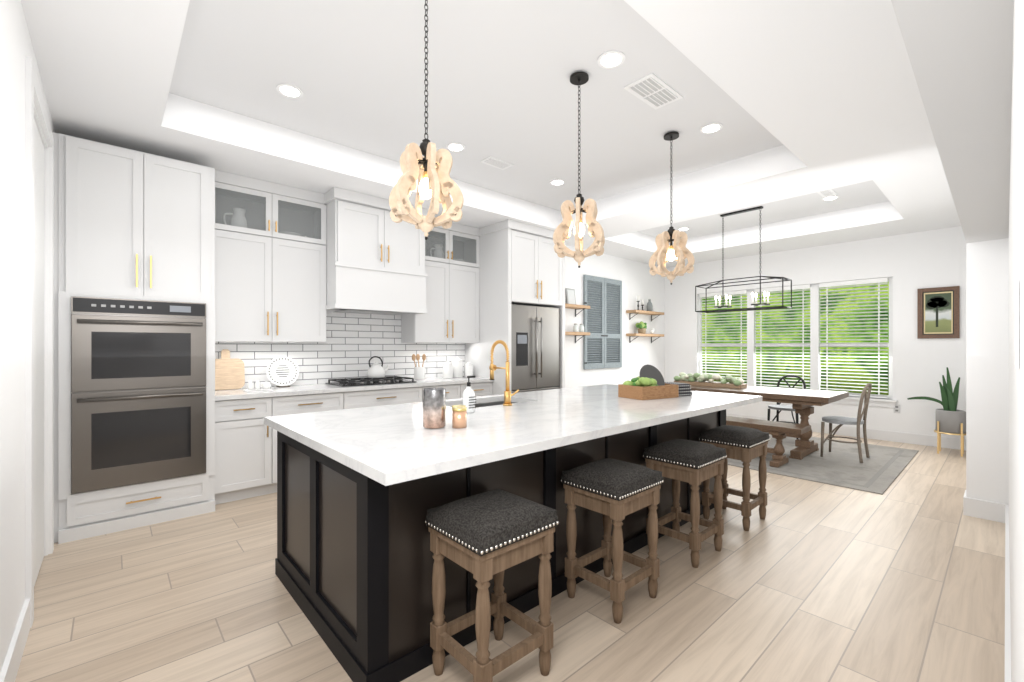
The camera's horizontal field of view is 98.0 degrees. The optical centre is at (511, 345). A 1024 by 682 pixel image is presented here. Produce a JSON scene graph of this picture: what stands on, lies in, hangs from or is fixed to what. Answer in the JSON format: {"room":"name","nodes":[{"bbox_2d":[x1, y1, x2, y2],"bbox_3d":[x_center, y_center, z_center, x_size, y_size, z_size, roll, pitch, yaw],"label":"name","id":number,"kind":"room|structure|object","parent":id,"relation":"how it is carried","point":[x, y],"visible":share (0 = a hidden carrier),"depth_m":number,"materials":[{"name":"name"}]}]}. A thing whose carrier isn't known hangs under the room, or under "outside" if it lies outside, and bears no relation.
{"room":"kitchen","nodes":[
{"label":"kitchen","id":0,"kind":"room"},
{"bbox_2d":[0,0,54,672],"bbox_3d":[-1.926,-0.280,1.601,0.120,3.220,5.222,0,0,-42],"label":"wall","id":1,"kind":"structure","parent":0,"point":[15,40],"depth_m":1.82,"materials":[{"name":"white paint"}]},
{"bbox_2d":[34,119,43,585],"bbox_3d":[-2.676,0.035,2.475,0.045,2.577,0.886,0,0,-42],"label":"door","id":2,"kind":"structure","parent":1,"relation":"in","point":[38,145],"depth_m":2.59,"materials":[{"name":"white wood"}]},
{"bbox_2d":[25,56,53,627],"bbox_3d":[-2.689,-0.015,2.463,0.140,2.690,1.100,0,0,-42],"label":"door frame","id":3,"kind":"structure","parent":1,"relation":"attached to","point":[35,108],"depth_m":2.15,"materials":[{"name":"white paint"}]},
{"bbox_2d":[21,0,960,267],"bbox_3d":[1.240,-1.715,4.452,8.640,0.350,5.222,0,0,-42],"label":"ceiling","id":4,"kind":"structure","parent":0,"point":[808,97],"depth_m":3.13,"materials":[{"name":"white paint"}]},
{"bbox_2d":[276,84,302,97],"bbox_3d":[-1.553,-1.786,3.110,0.168,0.008,0.177,0,0,-42],"label":"recessed light","id":5,"kind":"object","parent":4,"relation":"in","point":[291,91],"depth_m":3.11,"materials":[{"name":"white paint"}]},
{"bbox_2d":[389,0,463,239],"bbox_3d":[-0.417,-1.152,2.167,0.364,1.274,0.334,0,0,1],"label":"pendant light","id":6,"kind":"object","parent":4,"relation":"hanging from","point":[436,184],"visible":1,"depth_m":2.15,"materials":[{"name":"beige wood"}]},
{"bbox_2d":[446,143,464,151],"bbox_3d":[-0.504,-1.786,3.988,0.171,0.008,0.176,0,0,-42],"label":"recessed light","id":7,"kind":"object","parent":4,"relation":"in","point":[456,147],"depth_m":3.99,"materials":[{"name":"white paint"}]},
{"bbox_2d":[480,156,513,169],"bbox_3d":[-0.146,-1.784,4.331,0.305,0.011,0.172,0,0,-42],"label":"ceiling vent","id":8,"kind":"object","parent":4,"relation":"in","point":[492,161],"depth_m":4.34,"materials":[{"name":"white metal"}]},
{"bbox_2d":[550,179,564,184],"bbox_3d":[0.493,-1.786,4.847,0.177,0.008,0.168,0,0,-42],"label":"recessed light","id":9,"kind":"object","parent":4,"relation":"in","point":[557,181],"depth_m":4.85,"materials":[{"name":"white paint"}]},
{"bbox_2d":[553,71,604,267],"bbox_3d":[0.445,-1.152,2.943,0.338,1.274,0.364,0,0,-42],"label":"pendant light","id":10,"kind":"object","parent":4,"relation":"hanging from","point":[562,232],"visible":1,"depth_m":2.90,"materials":[{"name":"beige wood"}]},
{"bbox_2d":[598,50,624,68],"bbox_3d":[0.619,-1.786,2.771,0.172,0.008,0.171,0,0,-42],"label":"recessed light","id":11,"kind":"object","parent":4,"relation":"in","point":[611,59],"depth_m":2.77,"materials":[{"name":"white paint"}]},
{"bbox_2d":[623,73,682,109],"bbox_3d":[0.996,-1.784,3.121,0.430,0.011,0.226,0,0,-42],"label":"ceiling vent","id":12,"kind":"object","parent":4,"relation":"in","point":[654,91],"depth_m":3.11,"materials":[{"name":"white metal"}]},
{"bbox_2d":[649,132,694,284],"bbox_3d":[1.344,-1.152,3.753,0.364,1.274,0.341,0,0,-42],"label":"pendant light","id":13,"kind":"object","parent":4,"relation":"hanging from","point":[664,252],"visible":1,"depth_m":3.70,"materials":[{"name":"beige wood"}]},
{"bbox_2d":[700,123,722,133],"bbox_3d":[1.631,-1.786,3.643,0.172,0.008,0.171,0,0,-42],"label":"recessed light","id":14,"kind":"object","parent":4,"relation":"in","point":[712,127],"depth_m":3.65,"materials":[{"name":"white paint"}]},
{"bbox_2d":[695,206,791,312],"bbox_3d":[3.035,-1.132,5.895,0.334,1.316,1.094,0,0,-42],"label":"linear chandelier","id":15,"kind":"object","parent":4,"relation":"hanging from","point":[759,207],"visible":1,"depth_m":5.85,"materials":[{"name":"black metal"}]},
{"bbox_2d":[817,189,836,196],"bbox_3d":[3.666,-1.784,5.177,0.251,0.011,0.144,0,0,-42],"label":"ceiling vent","id":16,"kind":"object","parent":4,"relation":"in","point":[829,192],"depth_m":5.19,"materials":[{"name":"white paint"}]},
{"bbox_2d":[822,195,838,200],"bbox_3d":[3.831,-1.786,5.355,0.175,0.008,0.158,0,0,-42],"label":"recessed light","id":17,"kind":"object","parent":4,"relation":"in","point":[834,196],"depth_m":5.34,"materials":[{"name":"white paint"}]},
{"bbox_2d":[15,432,1004,681],"bbox_3d":[1.240,1.360,4.452,8.640,0.060,5.222,0,0,-42],"label":"floor","id":18,"kind":"structure","parent":0,"point":[835,583],"depth_m":2.27,"materials":[{"name":"beige wood"}]},
{"bbox_2d":[52,132,567,543],"bbox_3d":[-1.390,-0.104,4.809,4.965,2.868,0.928,0,0,-42],"label":"kitchen cabinets","id":19,"kind":"object","parent":18,"relation":"on","point":[152,284],"visible":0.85,"depth_m":3.88,"materials":[{"name":"white wood"}]},
{"bbox_2d":[223,208,464,261],"bbox_3d":[-1.646,-1.155,4.977,2.706,0.220,0.220,0,0,-42],"label":"display","id":20,"kind":"object","parent":19,"relation":"on","point":[238,219],"visible":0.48,"depth_m":4.11,"materials":[{"name":"white ceramic"}]},
{"bbox_2d":[215,376,493,400],"bbox_3d":[-1.544,0.430,4.869,2.976,0.040,0.633,0,0,-42],"label":"countertop","id":21,"kind":"structure","parent":19,"relation":"on","point":[232,394],"depth_m":4.40,"materials":[{"name":"white stone"}]},
{"bbox_2d":[215,349,244,389],"bbox_3d":[-2.688,0.220,4.180,0.300,0.378,0.079,0,0,-42],"label":"cutting board","id":22,"kind":"object","parent":21,"relation":"on","point":[229,373],"visible":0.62,"depth_m":4.18,"materials":[{"name":"brown wood"}]},
{"bbox_2d":[243,380,271,390],"bbox_3d":[-2.361,0.364,4.131,0.220,0.090,0.100,0,0,-42],"label":"shakers","id":23,"kind":"object","parent":21,"relation":"on","point":[265,385],"visible":1,"depth_m":4.12,"materials":[{"name":"white ceramic"}]},
{"bbox_2d":[266,356,298,386],"bbox_3d":[-2.292,0.255,4.459,0.304,0.308,0.105,0,0,-42],"label":"decorative plate","id":24,"kind":"object","parent":21,"relation":"on","point":[282,371],"visible":1,"depth_m":4.47,"materials":[{"name":"white ceramic"}]},
{"bbox_2d":[412,354,425,379],"bbox_3d":[-1.133,0.253,5.435,0.130,0.312,0.142,0,0,17],"label":"utensil crock","id":25,"kind":"object","parent":21,"relation":"on","point":[419,372],"visible":1,"depth_m":5.40,"materials":[{"name":"white ceramic"}]},
{"bbox_2d":[443,357,472,377],"bbox_3d":[-0.713,0.279,5.799,0.427,0.261,0.178,0,0,-35],"label":"canister set","id":26,"kind":"object","parent":21,"relation":"on","point":[454,369],"visible":0.93,"depth_m":5.75,"materials":[{"name":"white ceramic"}]},
{"bbox_2d":[324,187,428,315],"bbox_3d":[-1.529,-0.952,4.889,1.070,1.173,0.623,0,0,-42],"label":"hood","id":27,"kind":"object","parent":19,"relation":"attached to","point":[374,264],"depth_m":4.59,"materials":[{"name":"white wood"}]},
{"bbox_2d":[367,356,389,377],"bbox_3d":[-1.528,0.237,5.069,0.238,0.245,0.200,0,0,-8],"label":"kettle","id":28,"kind":"object","parent":19,"relation":"on","point":[376,370],"visible":1,"depth_m":5.01,"materials":[{"name":"white ceramic"}]},
{"bbox_2d":[511,304,559,392],"bbox_3d":[0.061,0.399,6.097,0.924,1.838,0.895,0,0,-42],"label":"fridge","id":29,"kind":"object","parent":19,"relation":"in","point":[535,328],"depth_m":5.77,"materials":[{"name":"grey metal"}]},
{"bbox_2d":[425,489,558,681],"bbox_3d":[-0.082,0.981,1.810,0.404,0.698,0.374,0,0,-42],"label":"stool","id":30,"kind":"object","parent":18,"relation":"on","point":[489,533],"visible":1,"depth_m":1.74,"materials":[{"name":"brown wood"}]},
{"bbox_2d":[264,340,761,681],"bbox_3d":[0.308,0.644,3.107,3.305,1.373,1.535,0,0,-42],"label":"kitchen island","id":31,"kind":"object","parent":18,"relation":"on","point":[356,487],"visible":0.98,"depth_m":2.10,"materials":[{"name":"black"}]},
{"bbox_2d":[422,387,445,428],"bbox_3d":[-0.392,0.312,2.244,0.116,0.195,0.116,0,0,-42],"label":"candle holder","id":32,"kind":"object","parent":31,"relation":"on","point":[434,399],"visible":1,"depth_m":2.19,"materials":[{"name":"silver glass"}]},
{"bbox_2d":[452,405,466,427],"bbox_3d":[-0.274,0.360,2.293,0.076,0.098,0.175,0,0,-10],"label":"candle jar","id":33,"kind":"object","parent":31,"relation":"on","point":[459,412],"visible":1,"depth_m":2.22,"materials":[{"name":"orange glass"}]},
{"bbox_2d":[463,376,475,412],"bbox_3d":[-0.264,0.297,2.749,0.083,0.224,0.077,0,0,-42],"label":"soap dispenser","id":34,"kind":"object","parent":31,"relation":"on","point":[469,396],"visible":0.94,"depth_m":2.72,"materials":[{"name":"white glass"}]},
{"bbox_2d":[475,401,516,407],"bbox_3d":[-0.190,0.556,3.274,0.724,0.211,0.424,0,0,-42],"label":"sink","id":35,"kind":"object","parent":31,"relation":"in","point":[478,403],"depth_m":3.55,"materials":[{"name":"silver metal"}]},
{"bbox_2d":[489,340,518,405],"bbox_3d":[-0.056,0.183,3.150,0.136,0.452,0.220,0,0,-42],"label":"faucet","id":36,"kind":"object","parent":31,"relation":"on","point":[507,394],"depth_m":3.07,"materials":[{"name":"gold metal"}]},
{"bbox_2d":[618,364,678,399],"bbox_3d":[1.093,0.281,3.568,0.400,0.257,0.260,0,0,-30],"label":"crate","id":37,"kind":"object","parent":31,"relation":"on","point":[650,384],"visible":1,"depth_m":3.49,"materials":[{"name":"brown wood"}]},
{"bbox_2d":[665,382,691,395],"bbox_3d":[1.364,0.360,3.744,0.171,0.099,0.241,0,0,-22],"label":"striped towel","id":38,"kind":"object","parent":31,"relation":"on","point":[684,388],"visible":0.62,"depth_m":3.65,"materials":[{"name":"grey fabric"}]},
{"bbox_2d":[561,458,663,623],"bbox_3d":[0.531,0.981,2.362,0.404,0.698,0.374,0,0,-42],"label":"stool","id":39,"kind":"object","parent":18,"relation":"on","point":[615,489],"visible":1,"depth_m":2.29,"materials":[{"name":"brown wood"}]},
{"bbox_2d":[643,439,726,567],"bbox_3d":[1.125,0.981,2.897,0.404,0.698,0.374,0,0,-42],"label":"stool","id":40,"kind":"object","parent":18,"relation":"on","point":[692,462],"visible":0.91,"depth_m":2.80,"materials":[{"name":"brown wood"}]},
{"bbox_2d":[699,425,769,530],"bbox_3d":[1.712,0.981,3.426,0.404,0.698,0.374,0,0,-42],"label":"stool","id":41,"kind":"object","parent":18,"relation":"on","point":[745,444],"visible":0.92,"depth_m":3.33,"materials":[{"name":"brown wood"}]},
{"bbox_2d":[727,434,918,494],"bbox_3d":[3.150,1.324,5.992,2.460,0.011,3.210,0,0,-42],"label":"dining rug","id":42,"kind":"object","parent":18,"relation":"on","point":[841,467],"visible":0.36,"depth_m":4.95,"materials":[{"name":"grey carpet"}]},
{"bbox_2d":[726,416,810,467],"bbox_3d":[2.530,1.094,5.440,0.360,0.448,1.840,0,0,-42],"label":"bench","id":43,"kind":"object","parent":42,"relation":"on","point":[777,429],"visible":0.48,"depth_m":4.92,"materials":[{"name":"brown wood"}]},
{"bbox_2d":[690,385,848,459],"bbox_3d":[3.109,0.941,5.962,0.950,0.752,2.100,0,0,-42],"label":"dining table","id":44,"kind":"object","parent":42,"relation":"on","point":[801,400],"visible":0.49,"depth_m":5.38,"materials":[{"name":"brown wood"}]},
{"bbox_2d":[674,372,746,388],"bbox_3d":[2.791,0.473,6.322,0.306,0.182,0.988,0,0,-42],"label":"centerpiece","id":45,"kind":"object","parent":44,"relation":"on","point":[697,379],"visible":1,"depth_m":6.22,"materials":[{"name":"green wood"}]},
{"bbox_2d":[767,375,805,439],"bbox_3d":[3.943,0.870,6.371,0.466,0.890,0.448,0,0,-42],"label":"cross-back chair","id":46,"kind":"object","parent":42,"relation":"on","point":[778,406],"visible":0.5,"depth_m":6.38,"materials":[{"name":"grey"}]},
{"bbox_2d":[820,383,871,462],"bbox_3d":[3.942,0.870,5.255,0.448,0.890,0.466,0,0,-42],"label":"cross-back chair","id":47,"kind":"object","parent":42,"relation":"on","point":[865,395],"visible":1,"depth_m":5.23,"materials":[{"name":"grey"}]},
{"bbox_2d":[907,367,965,456],"bbox_3d":[5.313,0.797,5.550,0.530,1.065,0.299,0,0,29],"label":"potted plant","id":48,"kind":"object","parent":18,"relation":"on","point":[949,420],"visible":0.98,"depth_m":5.47,"materials":[{"name":"green plant"}]},
{"bbox_2d":[565,245,664,387],"bbox_3d":[1.581,-0.280,7.876,3.550,3.220,0.590,0,0,-42],"label":"wall","id":49,"kind":"structure","parent":0,"point":[636,278],"depth_m":7.82,"materials":[{"name":"white paint"}]},
{"bbox_2d":[565,303,589,316],"bbox_3d":[0.848,-0.537,6.680,0.800,0.165,0.200,0,0,-42],"label":"shelf","id":50,"kind":"object","parent":49,"relation":"attached to","point":[569,306],"visible":0.5,"depth_m":6.73,"materials":[{"name":"brown wood"}]},
{"bbox_2d":[566,288,575,303],"bbox_3d":[0.905,-0.750,6.826,0.200,0.259,0.048,0,0,-42],"label":"framed print","id":51,"kind":"object","parent":50,"relation":"on","point":[570,293],"visible":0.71,"depth_m":6.81,"materials":[{"name":"grey paper"}]},
{"bbox_2d":[565,332,589,342],"bbox_3d":[0.848,-0.128,6.680,0.800,0.165,0.200,0,0,-42],"label":"shelf","id":52,"kind":"object","parent":49,"relation":"attached to","point":[582,334],"visible":0.52,"depth_m":6.73,"materials":[{"name":"brown wood"}]},
{"bbox_2d":[573,324,583,331],"bbox_3d":[1.024,-0.276,6.829,0.220,0.130,0.078,0,0,-42],"label":"jars","id":53,"kind":"object","parent":52,"relation":"on","point":[575,327],"visible":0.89,"depth_m":6.78,"materials":[{"name":"white ceramic"}]},
{"bbox_2d":[583,275,621,368],"bbox_3d":[1.513,-0.380,7.384,1.030,1.500,0.044,0,0,-42],"label":"shutters","id":54,"kind":"object","parent":49,"relation":"attached to","point":[602,348],"visible":0.98,"depth_m":7.35,"materials":[{"name":"paint"}]},
{"bbox_2d":[626,310,663,320],"bbox_3d":[2.438,-0.547,8.112,0.960,0.165,0.200,0,0,-42],"label":"shelf","id":55,"kind":"object","parent":49,"relation":"attached to","point":[636,312],"visible":1,"depth_m":8.01,"materials":[{"name":"brown wood"}]},
{"bbox_2d":[636,295,643,309],"bbox_3d":[2.302,-0.766,7.980,0.210,0.270,0.068,0,0,-42],"label":"candlesticks","id":56,"kind":"object","parent":55,"relation":"on","point":[642,300],"visible":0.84,"depth_m":7.93,"materials":[{"name":"black metal"}]},
{"bbox_2d":[647,299,652,310],"bbox_3d":[2.532,-0.743,8.187,0.110,0.225,0.108,0,0,-42],"label":"bottle vase","id":57,"kind":"object","parent":55,"relation":"on","point":[649,304],"visible":0.85,"depth_m":8.15,"materials":[{"name":"grey"}]},
{"bbox_2d":[626,333,663,342],"bbox_3d":[2.438,-0.138,8.112,0.960,0.165,0.200,0,0,-42],"label":"shelf","id":58,"kind":"object","parent":49,"relation":"attached to","point":[628,334],"visible":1,"depth_m":7.94,"materials":[{"name":"brown wood"}]},
{"bbox_2d":[636,321,654,333],"bbox_3d":[2.441,-0.331,8.113,0.560,0.220,0.162,0,0,-42],"label":"planter","id":59,"kind":"object","parent":58,"relation":"on","point":[641,326],"visible":1,"depth_m":7.96,"materials":[{"name":"green plant"}]},
{"bbox_2d":[665,226,966,438],"bbox_3d":[4.603,-0.280,7.083,0.120,3.220,4.632,0,0,-42],"label":"wall","id":60,"kind":"structure","parent":0,"point":[931,258],"depth_m":6.25,"materials":[{"name":"white paint"}]},
{"bbox_2d":[698,277,892,398],"bbox_3d":[4.414,-0.110,7.278,0.100,1.720,2.790,0,0,-42],"label":"window","id":61,"kind":"structure","parent":60,"relation":"in","point":[814,344],"depth_m":6.92,"materials":[{"name":"white paint"}]},
{"bbox_2d":[700,277,887,397],"bbox_3d":[4.397,-0.114,7.262,0.046,1.703,2.678,0,0,-42],"label":"blind slats","id":62,"kind":"object","parent":61,"relation":"attached to","point":[881,281],"visible":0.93,"depth_m":6.99,"materials":[{"name":"white plastic"}]},
{"bbox_2d":[832,396,896,407],"bbox_3d":[4.379,0.805,7.246,0.105,0.110,2.890,0,0,-42],"label":"window sill","id":63,"kind":"structure","parent":60,"relation":"attached to","point":[849,400],"depth_m":6.35,"materials":[{"name":"white paint"}]},
{"bbox_2d":[894,404,899,412],"bbox_3d":[5.337,0.870,6.172,0.007,0.120,0.070,0,0,-42],"label":"outlet plate","id":64,"kind":"object","parent":60,"relation":"attached to","point":[897,407],"visible":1,"depth_m":6.17,"materials":[{"name":"white plastic"}]},
{"bbox_2d":[917,286,959,338],"bbox_3d":[5.605,-0.435,5.854,0.030,0.670,0.400,0,0,-42],"label":"picture frame","id":65,"kind":"object","parent":60,"relation":"attached to","point":[938,308],"visible":1,"depth_m":5.85,"materials":[{"name":"brown wood"}]},
{"bbox_2d":[891,0,1013,242],"bbox_3d":[1.777,-1.175,1.733,5.560,0.730,0.222,0,0,-42],"label":"soffit beam","id":66,"kind":"structure","parent":0,"point":[960,52],"depth_m":1.42,"materials":[{"name":"white paint"}]},
{"bbox_2d":[966,238,1008,504],"bbox_3d":[3.746,0.260,3.506,0.260,2.140,0.222,0,0,-42],"label":"wall","id":67,"kind":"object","parent":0,"point":[987,262],"visible":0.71,"depth_m":3.41,"materials":[{"name":"white paint"}]},
{"bbox_2d":[1009,0,1023,681],"bbox_3d":[2.946,-0.280,2.556,8.400,3.220,0.120,0,0,-42],"label":"wall","id":68,"kind":"structure","parent":0,"point":[1016,200],"depth_m":0.71,"materials":[{"name":"white paint"}]},
{"bbox_2d":[0,413,1010,681],"bbox_3d":[1.397,1.260,4.277,8.400,0.140,4.512,0,0,-42],"label":"baseboard","id":69,"kind":"structure","parent":68,"relation":"attached to","point":[988,510],"depth_m":3.38,"materials":[{"name":"white paint"}]},
{"bbox_2d":[1015,279,1018,367],"bbox_3d":[0.705,-0.030,0.621,0.080,0.120,0.002,0,0,-42],"label":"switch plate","id":70,"kind":"object","parent":68,"relation":"attached to","point":[1017,280],"visible":1,"depth_m":0.59,"materials":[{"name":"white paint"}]},
{"label":"outside","id":71,"kind":"structure","parent":0,"visible":0},
{"bbox_2d":[702,281,888,394],"bbox_3d":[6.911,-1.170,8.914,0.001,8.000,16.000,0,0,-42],"label":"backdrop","id":72,"kind":"structure","parent":71,"point":[866,341],"depth_m":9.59,"materials":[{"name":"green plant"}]}
]}

